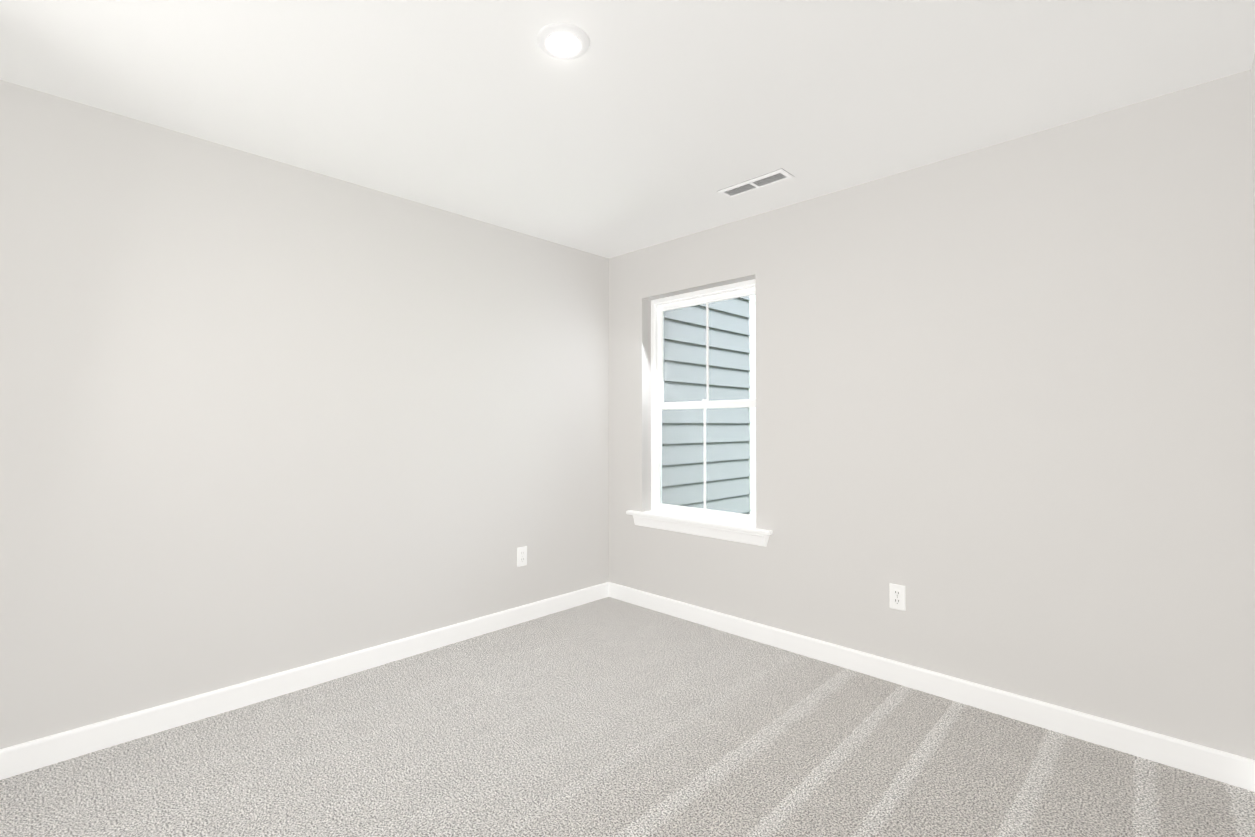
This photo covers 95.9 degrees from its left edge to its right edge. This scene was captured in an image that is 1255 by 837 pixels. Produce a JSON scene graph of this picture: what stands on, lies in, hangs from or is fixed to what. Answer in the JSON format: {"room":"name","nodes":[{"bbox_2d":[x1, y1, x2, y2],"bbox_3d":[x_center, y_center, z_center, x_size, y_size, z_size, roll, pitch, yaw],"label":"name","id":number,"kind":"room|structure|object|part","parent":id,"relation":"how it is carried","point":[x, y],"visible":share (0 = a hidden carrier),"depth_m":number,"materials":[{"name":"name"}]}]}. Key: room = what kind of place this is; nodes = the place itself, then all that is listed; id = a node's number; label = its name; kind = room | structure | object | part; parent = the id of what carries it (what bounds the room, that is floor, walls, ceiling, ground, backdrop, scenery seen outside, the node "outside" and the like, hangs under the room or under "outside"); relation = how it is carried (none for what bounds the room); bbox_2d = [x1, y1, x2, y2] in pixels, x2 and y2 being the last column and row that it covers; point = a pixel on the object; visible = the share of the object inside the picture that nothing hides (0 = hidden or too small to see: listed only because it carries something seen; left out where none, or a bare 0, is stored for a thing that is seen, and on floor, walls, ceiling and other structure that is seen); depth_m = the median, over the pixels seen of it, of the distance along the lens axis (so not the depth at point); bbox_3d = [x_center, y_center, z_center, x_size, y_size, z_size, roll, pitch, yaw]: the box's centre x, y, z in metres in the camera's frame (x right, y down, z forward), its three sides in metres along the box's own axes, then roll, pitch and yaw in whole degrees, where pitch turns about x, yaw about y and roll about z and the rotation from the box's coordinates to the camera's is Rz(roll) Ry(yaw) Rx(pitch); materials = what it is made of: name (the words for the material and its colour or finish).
{"room":"empty bedroom","nodes":[
{"label":"empty bedroom","id":0,"kind":"room"},
{"bbox_2d":[0,80,608,748],"bbox_3d":[-1.392,0.044,2.925,0.170,2.440,3.436,-1,-1,44],"label":"wall","id":1,"kind":"structure","parent":0,"point":[260,416],"depth_m":2.52,"materials":[{"name":"white paint"}]},
{"bbox_2d":[0,582,608,779],"bbox_3d":[-1.331,1.213,2.841,0.014,0.100,3.422,-1,-1,44],"label":"baseboard","id":2,"kind":"structure","parent":1,"relation":"attached to","point":[41,752],"depth_m":2.50,"materials":[{"name":"white paint"}]},
{"bbox_2d":[517,546,526,566],"bbox_3d":[-0.660,0.863,3.543,0.008,0.118,0.072,-1,-1,44],"label":"electrical outlet","id":3,"kind":"object","parent":1,"relation":"attached to","point":[521,556],"visible":1,"depth_m":3.54,"materials":[{"name":"white plastic"}]},
{"bbox_2d":[520,551,524,561],"bbox_3d":[-0.658,0.863,3.542,0.003,0.068,0.033,-1,-1,44],"label":"receptacle","id":4,"kind":"object","parent":3,"relation":"attached to","point":[522,553],"depth_m":3.54,"materials":[{"name":"white plastic"}]},
{"bbox_2d":[0,597,1254,836],"bbox_3d":[-0.202,1.349,1.756,3.484,0.200,3.776,-1,-1,44],"label":"floor","id":5,"kind":"structure","parent":0,"point":[608,717],"depth_m":2.06,"materials":[{"name":"carpet"}]},
{"bbox_2d":[0,0,1254,257],"bbox_3d":[-0.202,-1.300,1.789,3.484,0.220,3.776,-1,-1,44],"label":"ceiling","id":6,"kind":"structure","parent":0,"point":[640,124],"depth_m":2.01,"materials":[{"name":"white paint"}]},
{"bbox_2d":[537,23,589,59],"bbox_3d":[-0.202,-1.181,1.787,0.166,0.018,0.166,-1,-1,44],"label":"recessed light","id":7,"kind":"object","parent":6,"relation":"in","point":[565,41],"visible":1,"depth_m":1.77,"materials":[{"name":"white plastic"}]},
{"bbox_2d":[717,169,793,197],"bbox_3d":[0.637,-1.198,2.843,0.372,0.057,0.120,-1,-1,44],"label":"ceiling vent","id":8,"kind":"object","parent":6,"relation":"in","point":[773,177],"visible":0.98,"depth_m":2.82,"materials":[{"name":"white metal"}]},
{"bbox_2d":[609,69,1254,759],"bbox_3d":[1.053,0.045,3.067,3.484,2.440,0.170,-1,-1,44],"label":"wall","id":9,"kind":"structure","parent":0,"point":[1005,415],"depth_m":2.39,"materials":[{"name":"white paint"}]},
{"bbox_2d":[626,279,772,546],"bbox_3d":[0.465,-0.051,3.614,1.108,1.559,0.228,-1,-1,44],"label":"double-hung window","id":10,"kind":"structure","parent":9,"relation":"in","point":[730,526],"depth_m":3.70,"materials":[{"name":"white plastic"}]},
{"bbox_3d":[0.514,-0.083,3.665,0.894,1.494,0.087,-1,-1,44],"label":"frame","id":11,"kind":"part","parent":10,"relation":"part of","materials":[{"name":"white plastic"}]},
{"bbox_3d":[0.498,0.262,3.643,0.844,0.737,0.028,-1,-1,44],"label":"sash","id":12,"kind":"part","parent":10,"relation":"part of","materials":[{"name":"white plastic"}]},
{"bbox_3d":[0.520,-0.438,3.675,0.844,0.731,0.028,-1,-1,44],"label":"sash","id":13,"kind":"part","parent":10,"relation":"part of","materials":[{"name":"white plastic"}]},
{"bbox_3d":[0.498,0.258,3.643,0.768,0.657,0.003,-1,-1,44],"label":"sash glass","id":14,"kind":"part","parent":10,"relation":"part of","materials":[{"name":"clear glass"}]},
{"bbox_3d":[0.520,-0.432,3.675,0.768,0.647,0.003,-1,-1,44],"label":"sash glass","id":15,"kind":"part","parent":10,"relation":"part of","materials":[{"name":"clear glass"}]},
{"bbox_2d":[890,583,905,610],"bbox_3d":[1.289,0.853,2.705,0.072,0.118,0.008,-1,-1,44],"label":"electrical outlet","id":16,"kind":"object","parent":9,"relation":"attached to","point":[897,598],"visible":1,"depth_m":2.70,"materials":[{"name":"white plastic"}]},
{"bbox_2d":[893,590,900,604],"bbox_3d":[1.287,0.853,2.703,0.033,0.068,0.003,-1,-1,44],"label":"receptacle","id":17,"kind":"object","parent":16,"relation":"attached to","point":[896,593],"depth_m":2.70,"materials":[{"name":"white plastic"}]},
{"bbox_2d":[608,582,1254,791],"bbox_3d":[0.989,1.215,2.987,3.144,0.100,0.014,-1,-1,44],"label":"baseboard","id":18,"kind":"structure","parent":9,"relation":"attached to","point":[1224,767],"depth_m":2.43,"materials":[{"name":"white paint"}]},
{"bbox_2d":[1251,54,1254,308],"bbox_3d":[0.988,0.015,0.620,0.170,2.440,3.436,-1,-1,44],"label":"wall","id":19,"kind":"structure","parent":0,"point":[1253,106],"depth_m":1.90,"materials":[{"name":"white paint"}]},
{"label":"outside","id":20,"kind":"structure","parent":0,"visible":0},
{"bbox_3d":[18.345,4.813,23.124,120.000,0.200,120.000,-1,-1,44],"label":"lawn","id":21,"kind":"structure","parent":20,"visible":0},
{"bbox_2d":[662,295,755,514],"bbox_3d":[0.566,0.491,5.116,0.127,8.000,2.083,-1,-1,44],"label":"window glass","id":22,"kind":"object","parent":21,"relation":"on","point":[741,453],"depth_m":5.31,"materials":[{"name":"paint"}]}
]}

